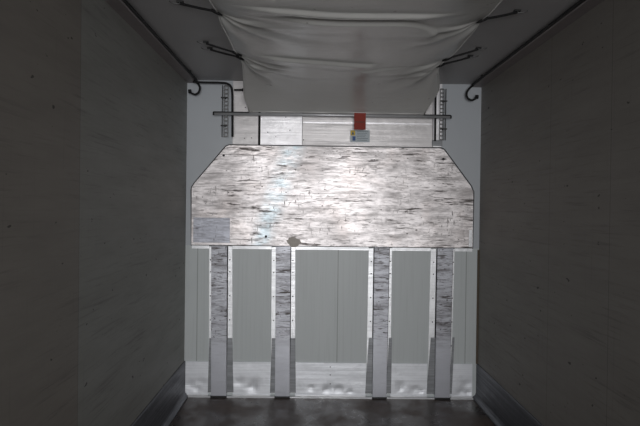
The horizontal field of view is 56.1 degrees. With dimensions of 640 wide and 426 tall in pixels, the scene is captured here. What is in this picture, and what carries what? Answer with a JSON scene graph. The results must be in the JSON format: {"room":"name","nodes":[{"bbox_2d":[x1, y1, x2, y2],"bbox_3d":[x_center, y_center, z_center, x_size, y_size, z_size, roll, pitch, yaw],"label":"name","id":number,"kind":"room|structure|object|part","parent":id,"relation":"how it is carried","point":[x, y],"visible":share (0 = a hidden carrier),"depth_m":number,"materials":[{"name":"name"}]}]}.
{"room":"cargo space","nodes":[
{"label":"cargo space","id":0,"kind":"room"},
{"bbox_2d":[0,0,186,425],"bbox_3d":[-1.113,0.244,1.449,0.060,2.660,7.323,1,0,-1],"label":"wall","id":1,"kind":"structure","parent":0,"point":[93,119],"depth_m":2.81,"materials":[{"name":"laminate"}]},
{"bbox_2d":[105,0,193,82],"bbox_3d":[-1.022,-1.073,1.409,0.088,0.024,7.263,1,0,-1],"label":"trim","id":2,"kind":"structure","parent":1,"relation":"attached to","point":[119,6],"depth_m":3.67,"materials":[{"name":"black metal"}]},
{"bbox_2d":[130,361,187,425],"bbox_3d":[-1.077,1.426,1.429,0.040,0.298,7.263,1,0,-1],"label":"baseboard","id":3,"kind":"structure","parent":1,"relation":"attached to","point":[165,405],"depth_m":4.40,"materials":[{"name":"metal"}]},
{"bbox_2d":[169,397,494,425],"bbox_3d":[0.140,1.620,1.477,2.600,0.060,7.323,1,0,-1],"label":"floor","id":4,"kind":"structure","parent":0,"point":[195,411],"depth_m":4.69,"materials":[{"name":"grey metal"}]},
{"bbox_2d":[184,80,480,396],"bbox_3d":[0.108,0.229,5.097,2.480,2.660,0.060,1,0,-1],"label":"wall","id":5,"kind":"structure","parent":0,"point":[331,286],"depth_m":5.07,"materials":[{"name":"grey metal"}]},
{"bbox_2d":[185,361,208,395],"bbox_3d":[-1.036,1.391,5.049,0.194,0.284,0.026,1,0,-1],"label":"kick plate","id":6,"kind":"object","parent":5,"relation":"attached to","point":[196,372],"visible":0.99,"depth_m":5.05,"materials":[{"name":"metal"}]},
{"bbox_2d":[192,245,208,248],"bbox_3d":[-1.005,0.284,5.048,0.146,0.028,0.009,1,0,-1],"label":"strip","id":7,"kind":"object","parent":5,"relation":"attached to","point":[193,246],"visible":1,"depth_m":5.04,"materials":[{"name":"metal"}]},
{"bbox_2d":[208,245,232,397],"bbox_3d":[-0.830,0.910,5.039,0.217,1.275,0.042,1,0,-1],"label":"wall post","id":8,"kind":"object","parent":5,"relation":"attached to","point":[220,368],"visible":1,"depth_m":5.03,"materials":[{"name":"wood"}]},
{"bbox_2d":[221,85,228,136],"bbox_3d":[-0.795,-0.849,5.016,0.061,0.432,0.060,1,0,-1],"label":"rail","id":9,"kind":"object","parent":5,"relation":"attached to","point":[222,97],"visible":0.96,"depth_m":4.99,"materials":[{"name":"metal"}]},
{"bbox_2d":[213,111,451,118],"bbox_3d":[0.104,-0.810,4.974,1.972,0.032,0.059,1,0,-1],"label":"bar","id":10,"kind":"object","parent":9,"relation":"attached to","point":[214,112],"visible":1,"depth_m":4.95,"materials":[{"name":"metal"}]},
{"bbox_2d":[354,113,365,129],"bbox_3d":[0.330,-0.756,4.944,0.095,0.137,0.004,1,0,-1],"label":"strap","id":11,"kind":"object","parent":10,"relation":"hanging from","point":[359,118],"visible":1,"depth_m":4.94,"materials":[{"name":"red fabric"}]},
{"bbox_2d":[434,95,436,140],"bbox_3d":[0.961,-0.803,4.995,0.026,0.408,0.026,1,0,-1],"label":"rod","id":12,"kind":"object","parent":10,"relation":"attached to","point":[436,95],"visible":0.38,"depth_m":4.99,"materials":[{"name":"metal"}]},
{"bbox_2d":[232,361,270,395],"bbox_3d":[-0.576,1.397,5.055,0.319,0.284,0.026,1,0,-1],"label":"kick plate","id":13,"kind":"object","parent":5,"relation":"attached to","point":[249,378],"visible":1,"depth_m":5.06,"materials":[{"name":"metal"}]},
{"bbox_2d":[232,246,271,248],"bbox_3d":[-0.572,0.289,5.054,0.330,0.028,0.009,1,0,-1],"label":"strip","id":14,"kind":"object","parent":5,"relation":"attached to","point":[233,247],"visible":1,"depth_m":5.05,"materials":[{"name":"metal"}]},
{"bbox_2d":[270,246,295,397],"bbox_3d":[-0.305,0.917,5.046,0.218,1.275,0.042,1,0,-1],"label":"wall post","id":15,"kind":"object","parent":5,"relation":"attached to","point":[283,360],"visible":1,"depth_m":5.04,"materials":[{"name":"wood"}]},
{"bbox_2d":[188,395,472,399],"bbox_3d":[0.093,1.553,5.061,2.400,0.012,0.035,1,0,-1],"label":"trim","id":16,"kind":"structure","parent":5,"relation":"attached to","point":[208,396],"depth_m":5.05,"materials":[{"name":"metal"}]},
{"bbox_2d":[295,362,365,396],"bbox_3d":[0.089,1.405,5.064,0.596,0.284,0.026,1,0,-1],"label":"kick plate","id":17,"kind":"object","parent":5,"relation":"attached to","point":[315,379],"visible":1,"depth_m":5.07,"materials":[{"name":"metal"}]},
{"bbox_2d":[295,247,368,249],"bbox_3d":[0.102,0.298,5.063,0.618,0.028,0.009,1,0,-1],"label":"strip","id":18,"kind":"object","parent":5,"relation":"attached to","point":[296,248],"visible":1,"depth_m":5.06,"materials":[{"name":"metal"}]},
{"bbox_2d":[191,144,473,248],"bbox_3d":[0.108,-0.138,5.055,2.394,0.861,0.016,1,0,-1],"label":"wooden board","id":19,"kind":"object","parent":5,"relation":"attached to","point":[257,195],"visible":1,"depth_m":5.05,"materials":[{"name":"wood"}]},
{"bbox_2d":[232,81,441,146],"bbox_3d":[0.150,-0.830,5.037,1.759,0.531,0.042,1,0,-1],"label":"cover","id":20,"kind":"object","parent":5,"relation":"attached to","point":[247,129],"visible":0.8,"depth_m":5.04,"materials":[{"name":"grey metal"}]},
{"bbox_3d":[-0.623,-0.839,5.033,0.214,0.531,0.030,1,0,-1],"label":"panel","id":21,"kind":"part","parent":20,"relation":"part of","materials":[{"name":"silver metal"}]},
{"bbox_3d":[-0.323,-0.765,5.036,0.349,0.390,0.033,1,0,-1],"label":"access panel","id":22,"kind":"part","parent":20,"relation":"part of","materials":[{"name":"silver metal"}]},
{"bbox_2d":[350,130,369,141],"bbox_3d":[0.336,-0.647,5.043,0.164,0.102,0.004,1,0,-1],"label":"warning sticker","id":23,"kind":"object","parent":20,"relation":"attached to","point":[355,135],"visible":0.99,"depth_m":5.04,"materials":[{"name":"white paper"}]},
{"bbox_3d":[0.401,-0.827,5.053,1.095,0.531,0.018,1,0,-1],"label":"panel","id":24,"kind":"part","parent":20,"relation":"part of","materials":[{"name":"silver metal"}]},
{"bbox_3d":[0.988,-0.819,5.055,0.074,0.531,0.030,1,0,-1],"label":"panel","id":25,"kind":"part","parent":20,"relation":"part of","materials":[{"name":"silver metal"}]},
{"bbox_2d":[365,247,391,398],"bbox_3d":[0.499,0.926,5.057,0.221,1.276,0.042,1,0,-1],"label":"wall post","id":26,"kind":"object","parent":5,"relation":"attached to","point":[379,340],"visible":1,"depth_m":5.05,"materials":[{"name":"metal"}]},
{"bbox_2d":[390,363,426,396],"bbox_3d":[0.750,1.413,5.073,0.312,0.284,0.026,1,0,-1],"label":"kick plate","id":27,"kind":"object","parent":5,"relation":"attached to","point":[407,379],"visible":1,"depth_m":5.07,"materials":[{"name":"metal"}]},
{"bbox_2d":[392,248,430,250],"bbox_3d":[0.773,0.306,5.072,0.326,0.028,0.009,1,0,-1],"label":"strip","id":28,"kind":"object","parent":5,"relation":"attached to","point":[393,249],"visible":1,"depth_m":5.07,"materials":[{"name":"metal"}]},
{"bbox_2d":[427,248,454,399],"bbox_3d":[1.024,0.933,5.064,0.231,1.276,0.042,1,0,-1],"label":"wall post","id":29,"kind":"object","parent":5,"relation":"attached to","point":[440,340],"visible":1,"depth_m":5.05,"materials":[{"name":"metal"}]},
{"bbox_2d":[439,88,446,139],"bbox_3d":[1.032,-0.824,5.040,0.062,0.432,0.060,1,0,-1],"label":"rail","id":30,"kind":"object","parent":5,"relation":"attached to","point":[443,100],"visible":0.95,"depth_m":5.01,"materials":[{"name":"metal"}]},
{"bbox_2d":[450,363,471,397],"bbox_3d":[1.199,1.419,5.079,0.180,0.284,0.026,1,0,-1],"label":"kick plate","id":31,"kind":"object","parent":5,"relation":"attached to","point":[462,373],"visible":1,"depth_m":5.08,"materials":[{"name":"metal"}]},
{"bbox_2d":[455,248,471,251],"bbox_3d":[1.214,0.311,5.078,0.149,0.028,0.009,1,0,-1],"label":"strip","id":32,"kind":"object","parent":5,"relation":"attached to","point":[456,249],"visible":1,"depth_m":5.07,"materials":[{"name":"metal"}]},
{"bbox_2d":[476,250,479,363],"bbox_3d":[1.335,0.794,5.081,0.014,0.964,0.014,1,0,-1],"label":"trim","id":33,"kind":"structure","parent":5,"relation":"attached to","point":[477,312],"depth_m":5.07,"materials":[{"name":"grey metal"}]},
{"bbox_2d":[127,0,578,83],"bbox_3d":[0.174,-1.100,1.455,2.600,0.060,7.323,1,0,-1],"label":"ceiling","id":34,"kind":"structure","parent":0,"point":[180,27],"depth_m":3.67,"materials":[{"name":"laminate"}]},
{"bbox_2d":[122,0,200,94],"bbox_3d":[-0.990,-1.014,1.406,0.102,0.141,7.154,1,0,-1],"label":"rod","id":35,"kind":"object","parent":34,"relation":"attached to","point":[126,2],"visible":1,"depth_m":3.80,"materials":[{"name":"black metal"}]},
{"bbox_2d":[169,0,222,15],"bbox_3d":[-0.636,-1.051,3.080,0.288,0.085,0.039,1,0,11],"label":"strap","id":36,"kind":"object","parent":34,"relation":"hanging from","point":[180,2],"visible":0.98,"depth_m":3.08,"materials":[{"name":"black fabric"}]},
{"bbox_3d":[-0.623,-1.054,3.078,0.209,0.067,0.012,1,0,13],"label":"cord","id":37,"kind":"part","parent":36,"relation":"part of","materials":[{"name":"black fabric"}]},
{"bbox_2d":[193,81,232,136],"bbox_3d":[-0.884,-0.863,4.970,0.340,0.457,0.017,1,0,-1],"label":"hose","id":38,"kind":"object","parent":34,"relation":"hanging from","point":[209,82],"visible":1,"depth_m":4.96,"materials":[{"name":"black rubber"}]},
{"bbox_2d":[197,41,241,56],"bbox_3d":[-0.647,-1.059,3.866,0.288,0.083,0.029,1,0,-10],"label":"strap","id":39,"kind":"object","parent":34,"relation":"hanging from","point":[204,42],"visible":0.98,"depth_m":3.86,"materials":[{"name":"black fabric"}]},
{"bbox_3d":[-0.634,-1.062,3.868,0.205,0.065,0.013,1,0,-9],"label":"cord","id":40,"kind":"part","parent":39,"relation":"part of","materials":[{"name":"black fabric"}]},
{"bbox_2d":[201,47,243,59],"bbox_3d":[-0.649,-1.066,4.016,0.288,0.072,0.029,1,0,-10],"label":"strap","id":41,"kind":"object","parent":34,"relation":"hanging from","point":[208,48],"visible":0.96,"depth_m":4.01,"materials":[{"name":"black fabric"}]},
{"bbox_3d":[-0.636,-1.069,4.018,0.205,0.054,0.013,1,0,-9],"label":"cord","id":42,"kind":"part","parent":41,"relation":"part of","materials":[{"name":"black fabric"}]},
{"bbox_2d":[209,0,502,114],"bbox_3d":[0.181,-0.918,2.930,1.520,0.232,4.070,1,0,-1],"label":"tarp","id":43,"kind":"object","parent":34,"relation":"hanging from","point":[299,56],"visible":1,"depth_m":3.48,"materials":[{"name":"grey fabric"}]},
{"bbox_2d":[436,55,478,67],"bbox_3d":[0.944,-1.043,4.128,0.288,0.080,0.029,1,0,8],"label":"strap","id":44,"kind":"object","parent":34,"relation":"hanging from","point":[468,56],"visible":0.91,"depth_m":4.12,"materials":[{"name":"black fabric"}]},
{"bbox_3d":[0.930,-1.046,4.129,0.205,0.062,0.012,1,0,8],"label":"cord","id":45,"kind":"part","parent":44,"relation":"part of","materials":[{"name":"black fabric"}]},
{"bbox_2d":[442,47,486,61],"bbox_3d":[0.946,-1.038,3.928,0.288,0.085,0.029,1,0,8],"label":"strap","id":46,"kind":"object","parent":34,"relation":"hanging from","point":[476,48],"visible":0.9,"depth_m":3.92,"materials":[{"name":"black fabric"}]},
{"bbox_3d":[0.933,-1.042,3.929,0.206,0.067,0.012,1,0,8],"label":"cord","id":47,"kind":"part","parent":46,"relation":"part of","materials":[{"name":"black fabric"}]},
{"bbox_2d":[476,9,527,22],"bbox_3d":[0.956,-1.032,3.151,0.288,0.086,0.040,1,0,-13],"label":"strap","id":48,"kind":"object","parent":34,"relation":"hanging from","point":[515,11],"visible":0.94,"depth_m":3.15,"materials":[{"name":"black fabric"}]},
{"bbox_3d":[0.943,-1.035,3.149,0.209,0.068,0.013,1,0,-15],"label":"cord","id":49,"kind":"part","parent":48,"relation":"part of","materials":[{"name":"black fabric"}]},
{"bbox_2d":[466,0,585,100],"bbox_3d":[1.313,-0.979,1.436,0.105,0.154,7.154,1,0,-1],"label":"rod","id":50,"kind":"object","parent":34,"relation":"attached to","point":[579,2],"visible":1,"depth_m":3.72,"materials":[{"name":"black metal"}]},
{"bbox_2d":[478,0,639,425],"bbox_3d":[1.426,0.276,1.483,0.060,2.660,7.323,1,0,-1],"label":"wall","id":51,"kind":"structure","parent":0,"point":[559,319],"depth_m":3.32,"materials":[{"name":"laminate"}]},
{"bbox_2d":[473,364,542,425],"bbox_3d":[1.362,1.456,1.462,0.040,0.298,7.263,1,0,-1],"label":"baseboard","id":52,"kind":"structure","parent":51,"relation":"attached to","point":[499,406],"depth_m":4.48,"materials":[{"name":"metal"}]},
{"bbox_2d":[471,0,603,86],"bbox_3d":[1.369,-1.043,1.441,0.088,0.024,7.263,1,0,-1],"label":"trim","id":53,"kind":"structure","parent":51,"relation":"attached to","point":[587,5],"depth_m":3.59,"materials":[{"name":"black metal"}]}
]}

